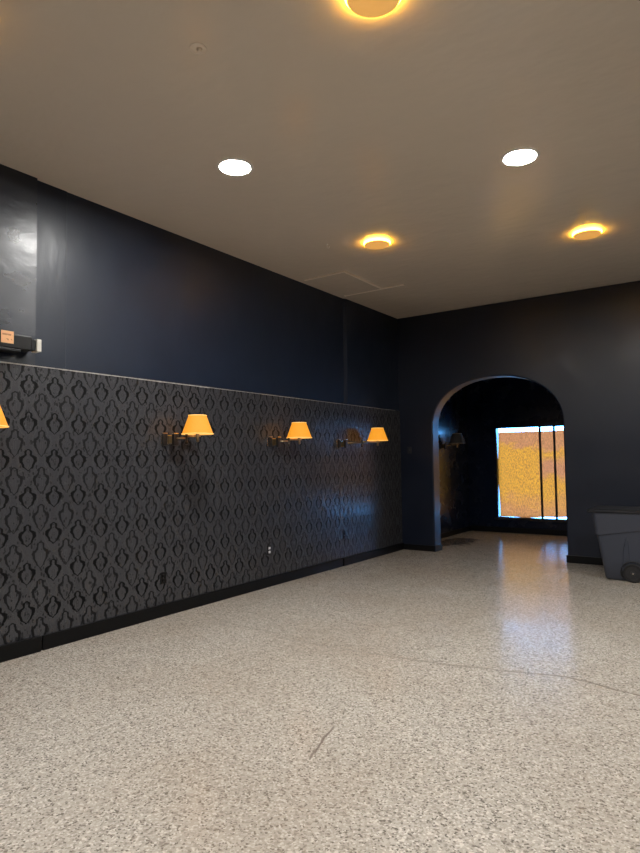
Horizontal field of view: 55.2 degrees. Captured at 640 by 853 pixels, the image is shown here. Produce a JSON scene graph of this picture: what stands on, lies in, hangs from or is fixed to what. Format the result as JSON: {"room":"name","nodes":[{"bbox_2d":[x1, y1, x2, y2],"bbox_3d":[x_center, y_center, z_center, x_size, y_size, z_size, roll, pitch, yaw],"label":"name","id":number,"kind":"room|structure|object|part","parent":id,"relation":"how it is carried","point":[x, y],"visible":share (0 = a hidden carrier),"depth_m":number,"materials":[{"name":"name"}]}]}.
{"room":"entertainment venue","nodes":[
{"label":"entertainment venue","id":0,"kind":"room"},
{"bbox_2d":[0,164,469,649],"bbox_3d":[-1.220,-0.041,7.420,0.403,4.110,15.600,-3,-4,35],"label":"wall","id":1,"kind":"structure","parent":0,"point":[143,328],"depth_m":6.54,"materials":[{"name":"black paint"}]},
{"bbox_2d":[0,406,8,427],"bbox_3d":[-2.650,-0.038,4.699,0.513,0.324,0.340,-1,-3,11],"label":"wall sconce","id":2,"kind":"object","parent":1,"relation":"attached to","point":[3,424],"visible":1,"depth_m":4.68,"materials":[{"name":"fabric"}]},
{"bbox_2d":[0,330,41,353],"bbox_3d":[-2.664,-0.695,4.891,0.174,0.160,0.855,-3,-4,35],"label":"wall fixture","id":3,"kind":"object","parent":1,"relation":"attached to","point":[10,342],"visible":1,"depth_m":5.02,"materials":[{"name":"black plastic"}]},
{"bbox_2d":[160,572,165,583],"bbox_3d":[-1.625,1.573,6.355,0.012,0.120,0.074,-3,-4,35],"label":"wall outlet","id":4,"kind":"object","parent":1,"relation":"attached to","point":[163,574],"visible":1,"depth_m":6.35,"materials":[{"name":"black plastic"}]},
{"bbox_2d":[160,414,213,445],"bbox_3d":[-1.382,0.042,6.511,0.514,0.324,0.340,-2,-3,14],"label":"wall sconce","id":5,"kind":"object","parent":1,"relation":"attached to","point":[196,424],"visible":1,"depth_m":6.41,"materials":[{"name":"fabric"}]},
{"bbox_3d":[-1.618,0.139,6.470,0.012,0.100,0.170,-3,-4,35],"label":"plate","id":6,"kind":"part","parent":5,"relation":"part of","materials":[{"name":"metal"}]},
{"bbox_3d":[-1.299,-0.019,6.494,0.328,0.196,0.328,-3,-4,35],"label":"lamp shade","id":7,"kind":"part","parent":5,"relation":"part of","materials":[{"name":"brown fabric"}]},
{"bbox_3d":[-1.297,0.079,6.488,0.340,0.011,0.340,-3,-4,35],"label":"shade trim","id":8,"kind":"part","parent":5,"relation":"part of","materials":[{"name":"brown"}]},
{"bbox_2d":[0,543,403,662],"bbox_3d":[-1.937,1.878,5.864,0.032,0.130,11.968,-3,-4,35],"label":"baseboard","id":9,"kind":"structure","parent":1,"relation":"attached to","point":[25,647],"depth_m":6.31,"materials":[{"name":"black wood"}]},
{"bbox_3d":[-3.863,1.755,3.085,0.030,0.130,5.200,-3,-4,35],"label":"baseboard","id":10,"kind":"part","parent":9,"relation":"part of","materials":[{"name":"black wood"}]},
{"bbox_3d":[0.909,2.066,9.971,0.032,0.118,1.968,-3,-4,35],"label":"baseboard","id":11,"kind":"part","parent":9,"relation":"part of","materials":[{"name":"black wood"}]},
{"bbox_2d":[267,545,270,554],"bbox_3d":[-0.643,1.570,7.778,0.012,0.120,0.074,-3,-4,35],"label":"wall outlet","id":12,"kind":"object","parent":1,"relation":"attached to","point":[268,546],"visible":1,"depth_m":7.77,"materials":[{"name":"black plastic"}]},
{"bbox_2d":[267,422,311,446],"bbox_3d":[-0.395,0.109,8.016,0.585,0.324,0.340,-1,-3,-3],"label":"wall sconce","id":13,"kind":"object","parent":1,"relation":"attached to","point":[298,431],"visible":1,"depth_m":7.91,"materials":[{"name":"fabric"}]},
{"bbox_3d":[-0.625,0.202,7.904,0.012,0.100,0.170,-3,-4,35],"label":"plate","id":14,"kind":"part","parent":13,"relation":"part of","materials":[{"name":"metal"}]},
{"bbox_3d":[-0.273,0.050,8.026,0.328,0.196,0.328,-3,-4,35],"label":"lamp shade","id":15,"kind":"part","parent":13,"relation":"part of","materials":[{"name":"brown fabric"}]},
{"bbox_3d":[-0.272,0.148,8.021,0.340,0.011,0.340,-3,-4,35],"label":"shade trim","id":16,"kind":"part","parent":13,"relation":"part of","materials":[{"name":"brown fabric"}]},
{"bbox_2d":[337,428,387,447],"bbox_3d":[0.695,0.173,9.475,0.340,0.324,1.032,-3,-4,40],"label":"wall sconce","id":17,"kind":"object","parent":1,"relation":"attached to","point":[376,434],"visible":1,"depth_m":9.61,"materials":[{"name":"fabric"}]},
{"bbox_3d":[0.916,0.126,9.743,0.328,0.196,0.328,-3,-4,35],"label":"lamp shade","id":18,"kind":"part","parent":17,"relation":"part of","materials":[{"name":"brown fabric"}]},
{"bbox_2d":[439,433,464,449],"bbox_3d":[2.665,0.303,12.398,0.561,0.324,0.340,-1,-3,3],"label":"wall sconce","id":19,"kind":"object","parent":1,"relation":"attached to","point":[456,438],"visible":1,"depth_m":12.30,"materials":[{"name":"brown metal"}]},
{"bbox_3d":[2.774,0.243,12.395,0.328,0.196,0.328,-3,-4,35],"label":"lamp shade","id":20,"kind":"part","parent":19,"relation":"part of","materials":[{"name":"fabric"}]},
{"bbox_2d":[0,530,639,852],"bbox_3d":[1.960,1.930,5.191,8.000,0.150,15.900,-3,-4,35],"label":"floor","id":21,"kind":"structure","parent":0,"point":[479,693],"depth_m":3.75,"materials":[{"name":"stone"}]},
{"bbox_2d":[587,506,639,582],"bbox_3d":[4.031,1.524,8.047,0.876,0.910,0.770,-3,-4,35],"label":"bin","id":22,"kind":"object","parent":21,"relation":"on","point":[617,528],"visible":1,"depth_m":7.81,"materials":[{"name":"grey plastic"}]},
{"bbox_3d":[4.000,1.092,8.088,0.765,0.042,0.770,-3,-4,35],"label":"lid","id":23,"kind":"part","parent":22,"relation":"part of","materials":[{"name":"grey plastic"}]},
{"bbox_2d":[0,0,639,318],"bbox_3d":[1.903,-2.324,5.419,8.000,0.150,15.900,-3,-4,35],"label":"ceiling","id":24,"kind":"structure","parent":0,"point":[397,126],"depth_m":4.67,"materials":[{"name":"white paint"}]},
{"bbox_2d":[189,43,206,54],"bbox_3d":[-0.743,-2.290,3.730,0.104,0.028,0.104,-3,-4,35],"label":"plate","id":25,"kind":"object","parent":24,"relation":"attached to","point":[196,48],"visible":1,"depth_m":3.71,"materials":[{"name":"paint"}]},
{"bbox_2d":[216,158,253,175],"bbox_3d":[-0.728,-2.217,5.242,0.316,0.011,0.316,-3,-4,35],"label":"recessed light","id":26,"kind":"object","parent":24,"relation":"in","point":[229,166],"visible":1,"depth_m":5.23,"materials":[{"name":"white plastic"}]},
{"bbox_2d":[220,160,249,173],"bbox_3d":[-0.728,-2.217,5.242,0.256,0.003,0.256,-3,-4,35],"label":"diffuser","id":27,"kind":"object","parent":26,"relation":"attached to","point":[226,166],"depth_m":5.23,"materials":[{"name":"white plastic"}]},
{"bbox_2d":[304,271,403,296],"bbox_3d":[0.499,-2.047,8.704,1.020,0.014,1.080,-3,-4,35],"label":"ceiling hatch","id":28,"kind":"object","parent":24,"relation":"attached to","point":[346,283],"visible":1,"depth_m":8.75,"materials":[{"name":"paint"}]},
{"bbox_3d":[0.064,-2.058,8.373,0.680,0.014,0.040,-3,-4,35],"label":"moulding","id":29,"kind":"part","parent":28,"relation":"part of","materials":[{"name":"paint"}]},
{"bbox_3d":[0.360,-2.042,8.800,0.600,0.008,1.000,-3,-4,35],"label":"panel","id":30,"kind":"part","parent":28,"relation":"part of","materials":[{"name":"white paint"}]},
{"bbox_3d":[0.623,-2.053,8.619,0.040,0.014,1.000,-3,-4,35],"label":"moulding","id":31,"kind":"part","parent":28,"relation":"part of","materials":[{"name":"paint"}]},
{"bbox_3d":[0.795,-2.028,9.131,1.020,0.014,0.040,-3,-4,35],"label":"moulding","id":32,"kind":"part","parent":28,"relation":"part of","materials":[{"name":"paint"}]},
{"bbox_2d":[345,0,400,17],"bbox_3d":[0.289,-2.321,3.299,0.318,0.039,0.318,-3,-4,35],"label":"recessed light","id":33,"kind":"object","parent":24,"relation":"in","point":[364,8],"visible":1,"depth_m":3.36,"materials":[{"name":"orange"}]},
{"bbox_2d":[363,238,390,248],"bbox_3d":[0.662,-2.122,7.112,0.318,0.039,0.318,-3,-4,35],"label":"recessed light","id":34,"kind":"object","parent":24,"relation":"in","point":[378,243],"visible":1,"depth_m":7.06,"materials":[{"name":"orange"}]},
{"bbox_2d":[500,147,539,165],"bbox_3d":[1.677,-2.256,5.134,0.316,0.011,0.316,-3,-4,35],"label":"recessed light","id":35,"kind":"object","parent":24,"relation":"in","point":[525,155],"visible":1,"depth_m":5.12,"materials":[{"name":"white plastic"}]},
{"bbox_2d":[504,150,535,164],"bbox_3d":[1.677,-2.256,5.134,0.256,0.003,0.256,-3,-4,35],"label":"diffuser","id":36,"kind":"object","parent":35,"relation":"attached to","point":[512,157],"depth_m":5.13,"materials":[{"name":"white plastic"}]},
{"bbox_2d":[572,228,602,239],"bbox_3d":[3.002,-2.166,6.883,0.318,0.039,0.318,-3,-4,35],"label":"recessed light","id":37,"kind":"object","parent":24,"relation":"in","point":[589,233],"visible":1,"depth_m":6.84,"materials":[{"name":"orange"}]},
{"bbox_2d":[466,377,566,529],"bbox_3d":[5.133,0.140,12.384,4.800,4.110,0.200,-3,-4,35],"label":"wall","id":38,"kind":"structure","parent":0,"point":[504,402],"depth_m":13.20,"materials":[{"name":"paint"}]},
{"bbox_2d":[494,425,566,522],"bbox_3d":[5.169,0.944,12.272,3.400,1.961,0.185,-3,-4,35],"label":"window","id":39,"kind":"structure","parent":38,"relation":"in","point":[539,427],"depth_m":12.65,"materials":[{"name":"glass"}]},
{"bbox_3d":[5.140,1.900,12.160,3.400,0.041,0.037,-3,-4,35],"label":"sill","id":40,"kind":"part","parent":39,"relation":"part of","materials":[{"name":"metal"}]},
{"bbox_2d":[498,430,566,517],"bbox_3d":[5.189,0.953,12.300,3.251,1.834,0.018,-3,-4,35],"label":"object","id":41,"kind":"structure","parent":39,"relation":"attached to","point":[518,452],"depth_m":12.85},
{"bbox_2d":[397,281,639,557],"bbox_3d":[4.425,-0.033,8.993,7.700,4.110,0.270,-3,-4,35],"label":"wall","id":42,"kind":"structure","parent":0,"point":[582,346],"depth_m":9.42,"materials":[{"name":"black paint"}]},
{"bbox_2d":[404,525,602,564],"bbox_3d":[5.367,2.014,10.038,7.289,0.110,3.251,-3,-4,35],"label":"baseboard","id":43,"kind":"structure","parent":42,"relation":"attached to","point":[471,527],"depth_m":12.37,"materials":[{"name":"black wood"}]},
{"bbox_3d":[2.046,2.091,10.550,0.012,0.100,0.285,-3,-4,35],"label":"baseboard","id":44,"kind":"part","parent":43,"relation":"part of","materials":[{"name":"black wood"}]},
{"bbox_3d":[5.093,2.133,12.188,4.389,0.110,0.021,-3,-4,35],"label":"baseboard","id":45,"kind":"part","parent":43,"relation":"part of","materials":[{"name":"black wood"}]},
{"bbox_3d":[5.578,1.898,7.931,4.539,0.110,0.021,-3,-4,35],"label":"baseboard","id":46,"kind":"part","parent":43,"relation":"part of","materials":[{"name":"black wood"}]}
]}

